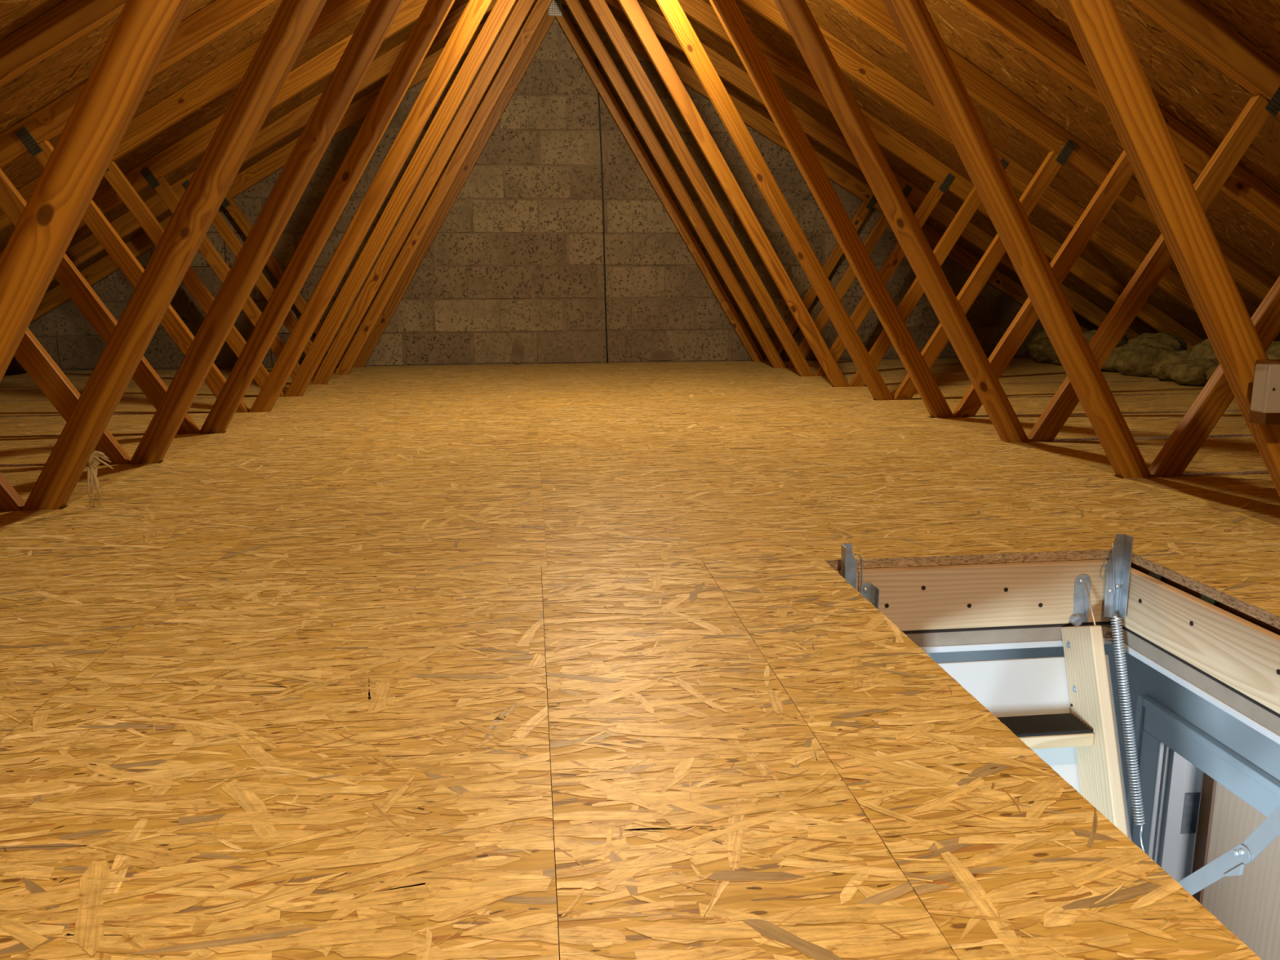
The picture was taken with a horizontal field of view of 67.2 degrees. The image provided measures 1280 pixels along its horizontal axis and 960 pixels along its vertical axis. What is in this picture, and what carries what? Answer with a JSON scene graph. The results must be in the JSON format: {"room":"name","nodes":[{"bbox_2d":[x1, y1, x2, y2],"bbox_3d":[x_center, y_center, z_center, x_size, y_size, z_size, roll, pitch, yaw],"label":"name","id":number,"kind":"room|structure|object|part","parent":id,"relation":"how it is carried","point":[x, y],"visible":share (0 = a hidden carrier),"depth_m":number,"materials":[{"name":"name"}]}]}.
{"room":"attic","nodes":[
{"label":"attic","id":0,"kind":"room"},
{"bbox_2d":[4,4,1044,374],"bbox_3d":[-0.530,-1.806,6.301,8.000,2.671,0.126,-2,11,-6],"label":"wall","id":1,"kind":"structure","parent":0,"point":[513,272],"depth_m":6.29,"materials":[{"name":"concrete"}]},
{"bbox_2d":[595,57,608,363],"bbox_3d":[-0.246,-1.733,6.270,0.057,1.933,0.020,-2,11,-6],"label":"cable","id":2,"kind":"object","parent":1,"relation":"attached to","point":[596,57],"visible":0.98,"depth_m":6.27,"materials":[{"name":"plastic"}]},
{"bbox_2d":[543,627,559,959],"bbox_3d":[-0.055,0.429,1.206,2.900,0.012,4.600,-2,11,-6],"label":"ceiling","id":3,"kind":"structure","parent":0,"point":[544,628],"depth_m":1.20,"materials":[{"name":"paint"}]},
{"bbox_2d":[835,533,1279,895],"bbox_3d":[0.692,0.856,1.292,0.684,1.304,1.333,-2,11,-6],"label":"hatch","id":4,"kind":"object","parent":3,"relation":"attached to","point":[1232,662],"visible":0.45,"depth_m":1.76,"materials":[{"name":"brown wood"}]},
{"bbox_3d":[0.412,0.236,1.743,0.040,0.098,0.021,-2,11,-6],"label":"hinge plate","id":5,"kind":"part","parent":4,"relation":"part of","materials":[{"name":"metal"}]},
{"bbox_3d":[0.647,0.895,1.706,0.524,1.130,0.034,-2,-10,-6],"label":"hatch door","id":6,"kind":"part","parent":4,"relation":"part of","materials":[{"name":"white wood"}]},
{"bbox_2d":[996,582,1127,836],"bbox_3d":[0.656,0.812,1.639,0.395,1.172,0.505,-2,11,-6],"label":"ladder","id":7,"kind":"object","parent":4,"relation":"attached to","point":[1089,727],"visible":0.4,"depth_m":1.71,"materials":[{"name":"brown wood"}]},
{"bbox_3d":[0.824,0.257,1.746,0.003,0.127,0.084,-1,11,-4],"label":"stay rod","id":8,"kind":"part","parent":7,"relation":"part of","materials":[{"name":"metal"}]},
{"bbox_3d":[0.823,0.224,1.792,0.040,0.098,0.015,-2,11,-6],"label":"hinge plate","id":9,"kind":"part","parent":4,"relation":"part of","materials":[{"name":"metal"}]},
{"bbox_3d":[0.689,0.429,1.207,0.684,0.013,1.333,-2,11,-6],"label":"architrave","id":10,"kind":"part","parent":4,"relation":"part of","materials":[{"name":"white wood"}]},
{"bbox_2d":[1149,570,1164,580],"bbox_3d":[0.925,0.170,1.722,0.008,0.010,0.032,-2,11,-6],"label":"packing shim","id":11,"kind":"object","parent":4,"relation":"on","point":[1151,573],"visible":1,"depth_m":1.72,"materials":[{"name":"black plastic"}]},
{"bbox_2d":[1200,593,1217,604],"bbox_3d":[0.940,0.196,1.589,0.008,0.010,0.032,-2,11,-6],"label":"packing shim","id":12,"kind":"object","parent":4,"relation":"on","point":[1206,598],"visible":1,"depth_m":1.58,"materials":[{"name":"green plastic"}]},
{"bbox_3d":[0.906,0.643,1.554,0.009,0.209,0.179,-2,11,-6],"label":"folding arm","id":13,"kind":"part","parent":4,"relation":"part of","materials":[{"name":"paint"}]},
{"bbox_3d":[0.929,0.445,1.351,0.003,0.311,0.200,-2,11,-6],"label":"folding arm","id":14,"kind":"part","parent":4,"relation":"part of","materials":[{"name":"paint"}]},
{"bbox_2d":[0,357,1279,959],"bbox_3d":[-0.013,0.084,2.110,6.599,0.019,8.885,-2,11,-6],"label":"floor","id":15,"kind":"structure","parent":0,"point":[279,691],"depth_m":1.21,"materials":[{"name":"brown wood"}]},
{"bbox_2d":[1024,328,1279,386],"bbox_3d":[2.923,-0.500,4.305,0.512,0.238,4.550,-2,11,-6],"label":"mineral wool","id":16,"kind":"object","parent":15,"relation":"on","point":[1163,356],"visible":0.52,"depth_m":5.19,"materials":[{"name":"yellow fabric"}]},
{"bbox_2d":[1132,563,1279,635],"bbox_3d":[1.011,0.317,1.206,0.040,0.096,1.240,-2,11,-6],"label":"joist","id":17,"kind":"object","parent":15,"relation":"attached to","point":[1224,606],"visible":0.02,"depth_m":1.56,"materials":[{"name":"brown wood"}]},
{"bbox_2d":[0,0,1279,341],"bbox_3d":[-0.021,-1.069,1.890,8.198,2.448,8.898,-2,11,-6],"label":"ceiling","id":18,"kind":"structure","parent":0,"point":[1184,83],"depth_m":4.09,"materials":[{"name":"brown wood"}]},
{"bbox_2d":[3,0,1088,377],"bbox_3d":[-0.520,-1.878,6.193,7.900,2.485,0.039,-2,11,-6],"label":"roof truss","id":19,"kind":"object","parent":18,"relation":"attached to","point":[359,109],"visible":0.44,"depth_m":6.13,"materials":[{"name":"brown wood"}]},
{"bbox_3d":[-2.587,-1.738,5.961,0.044,0.104,0.002,-33,13,1],"label":"nail plate","id":20,"kind":"part","parent":19,"relation":"part of","materials":[{"name":"metal"}]},
{"bbox_3d":[-0.525,-2.976,5.957,0.090,0.195,0.002,-2,11,-6],"label":"nail plate","id":21,"kind":"part","parent":19,"relation":"part of","materials":[{"name":"metal"}]},
{"bbox_3d":[1.552,-1.854,6.420,0.044,0.104,0.002,30,6,-11],"label":"nail plate","id":22,"kind":"part","parent":19,"relation":"part of","materials":[{"name":"metal"}]},
{"bbox_2d":[50,0,1139,374],"bbox_3d":[-0.456,-1.769,5.639,7.900,2.485,0.039,-2,11,-6],"label":"roof truss","id":23,"kind":"object","parent":18,"relation":"attached to","point":[380,67],"visible":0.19,"depth_m":5.60,"materials":[{"name":"brown wood"}]},
{"bbox_3d":[-2.523,-1.629,5.407,0.044,0.104,0.002,-33,13,1],"label":"nail plate","id":24,"kind":"part","parent":23,"relation":"part of","materials":[{"name":"metal"}]},
{"bbox_3d":[1.616,-1.744,5.866,0.044,0.104,0.002,30,6,-11],"label":"nail plate","id":25,"kind":"part","parent":23,"relation":"part of","materials":[{"name":"metal"}]},
{"bbox_2d":[0,0,1203,384],"bbox_3d":[-0.388,-1.653,5.054,7.900,2.485,0.039,-2,11,-6],"label":"roof truss","id":26,"kind":"object","parent":18,"relation":"attached to","point":[152,172],"visible":0.39,"depth_m":5.04,"materials":[{"name":"brown wood"}]},
{"bbox_3d":[-2.455,-1.514,4.822,0.044,0.104,0.002,-33,13,1],"label":"nail plate","id":27,"kind":"part","parent":26,"relation":"part of","materials":[{"name":"metal"}]},
{"bbox_3d":[1.684,-1.629,5.281,0.044,0.104,0.002,30,6,-11],"label":"nail plate","id":28,"kind":"part","parent":26,"relation":"part of","materials":[{"name":"metal"}]},
{"bbox_2d":[0,0,1275,396],"bbox_3d":[-0.320,-1.538,4.469,7.900,2.485,0.039,-2,11,-6],"label":"roof truss","id":29,"kind":"object","parent":18,"relation":"attached to","point":[229,73],"visible":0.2,"depth_m":4.47,"materials":[{"name":"brown wood"}]},
{"bbox_3d":[1.752,-1.514,4.696,0.044,0.104,0.002,30,6,-11],"label":"nail plate","id":30,"kind":"part","parent":29,"relation":"part of","materials":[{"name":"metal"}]},
{"bbox_2d":[0,0,1276,412],"bbox_3d":[-0.252,-1.423,3.884,7.900,2.485,0.039,-2,11,-6],"label":"roof truss","id":31,"kind":"object","parent":18,"relation":"attached to","point":[32,135],"visible":0.56,"depth_m":3.91,"materials":[{"name":"brown wood"}]},
{"bbox_3d":[-2.319,-1.284,3.653,0.044,0.104,0.002,-33,13,1],"label":"nail plate","id":32,"kind":"part","parent":31,"relation":"part of","materials":[{"name":"metal"}]},
{"bbox_3d":[1.820,-1.399,4.111,0.044,0.104,0.002,30,6,-11],"label":"nail plate","id":33,"kind":"part","parent":31,"relation":"part of","materials":[{"name":"metal"}]},
{"bbox_2d":[0,0,1279,511],"bbox_3d":[-0.048,-1.077,2.130,7.900,2.485,0.039,-2,11,-6],"label":"roof truss","id":34,"kind":"object","parent":18,"relation":"attached to","point":[294,20],"visible":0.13,"depth_m":2.19,"materials":[{"name":"brown wood"}]},
{"bbox_2d":[86,450,113,503],"bbox_3d":[-1.219,-0.007,2.175,0.058,0.121,0.018,0,11,1],"label":"string","id":35,"kind":"object","parent":34,"relation":"attached to","point":[92,480],"visible":1,"depth_m":2.17,"materials":[{"name":"fabric"}]},
{"bbox_2d":[0,0,1279,434],"bbox_3d":[-0.184,-1.308,3.299,7.900,2.485,0.039,-2,11,-6],"label":"roof truss","id":36,"kind":"object","parent":18,"relation":"attached to","point":[70,20],"visible":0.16,"depth_m":3.34,"materials":[{"name":"brown wood"}]},
{"bbox_2d":[0,0,1279,615],"bbox_3d":[0.020,-0.962,1.545,7.900,2.485,0.039,-2,11,-6],"label":"roof truss","id":37,"kind":"object","parent":18,"relation":"attached to","point":[144,30],"visible":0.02,"depth_m":1.65,"materials":[{"name":"brown wood"}]},
{"bbox_2d":[1248,359,1279,425],"bbox_3d":[1.335,-0.168,1.813,0.360,0.118,0.044,-2,11,-6],"label":"batten","id":38,"kind":"object","parent":37,"relation":"attached to","point":[1265,419],"visible":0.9,"depth_m":1.78,"materials":[{"name":"brown wood"}]},
{"bbox_2d":[1250,363,1279,413],"bbox_3d":[1.168,-0.167,1.750,0.087,0.087,0.042,-2,11,-6],"label":"light switch","id":39,"kind":"object","parent":38,"relation":"attached to","point":[1265,398],"visible":1,"depth_m":1.74,"materials":[{"name":"white plastic"}]},
{"bbox_3d":[1.169,-0.165,1.738,0.087,0.087,0.007,-2,11,-6],"label":"plate","id":40,"kind":"part","parent":39,"relation":"part of","materials":[{"name":"white plastic"}]},
{"bbox_2d":[13,0,1279,464],"bbox_3d":[-0.116,-1.193,2.714,7.900,2.485,0.039,-2,11,-6],"label":"roof truss","id":41,"kind":"object","parent":18,"relation":"attached to","point":[1192,23],"visible":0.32,"depth_m":2.83,"materials":[{"name":"brown wood"}]},
{"bbox_3d":[1.956,-1.169,2.941,0.044,0.104,0.002,30,6,-11],"label":"nail plate","id":42,"kind":"part","parent":41,"relation":"part of","materials":[{"name":"metal"}]},
{"bbox_2d":[925,653,1204,874],"bbox_3d":[0.332,1.128,3.800,4.200,2.394,0.100,-2,11,-6],"label":"wall","id":43,"kind":"structure","parent":0,"point":[928,654],"depth_m":4.05,"materials":[{"name":"grey paint"}]},
{"bbox_2d":[929,644,1279,803],"bbox_3d":[1.442,1.556,1.602,0.100,2.394,4.600,-2,11,-6],"label":"wall","id":44,"kind":"structure","parent":0,"point":[1251,744],"depth_m":2.35,"materials":[{"name":"grey paint"}]},
{"bbox_2d":[1127,693,1279,959],"bbox_3d":[1.751,1.618,2.197,0.884,2.038,0.962,-2,11,-6],"label":"door","id":45,"kind":"structure","parent":44,"relation":"in","point":[1237,796],"depth_m":2.38,"materials":[{"name":"brown wood"}]},
{"bbox_3d":[1.383,1.667,2.164,0.102,1.960,0.789,-2,11,-6],"label":"frame","id":46,"kind":"part","parent":45,"relation":"part of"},
{"bbox_3d":[1.323,1.630,2.150,0.022,2.038,0.962,-2,11,-6],"label":"architrave","id":47,"kind":"part","parent":45,"relation":"part of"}
]}

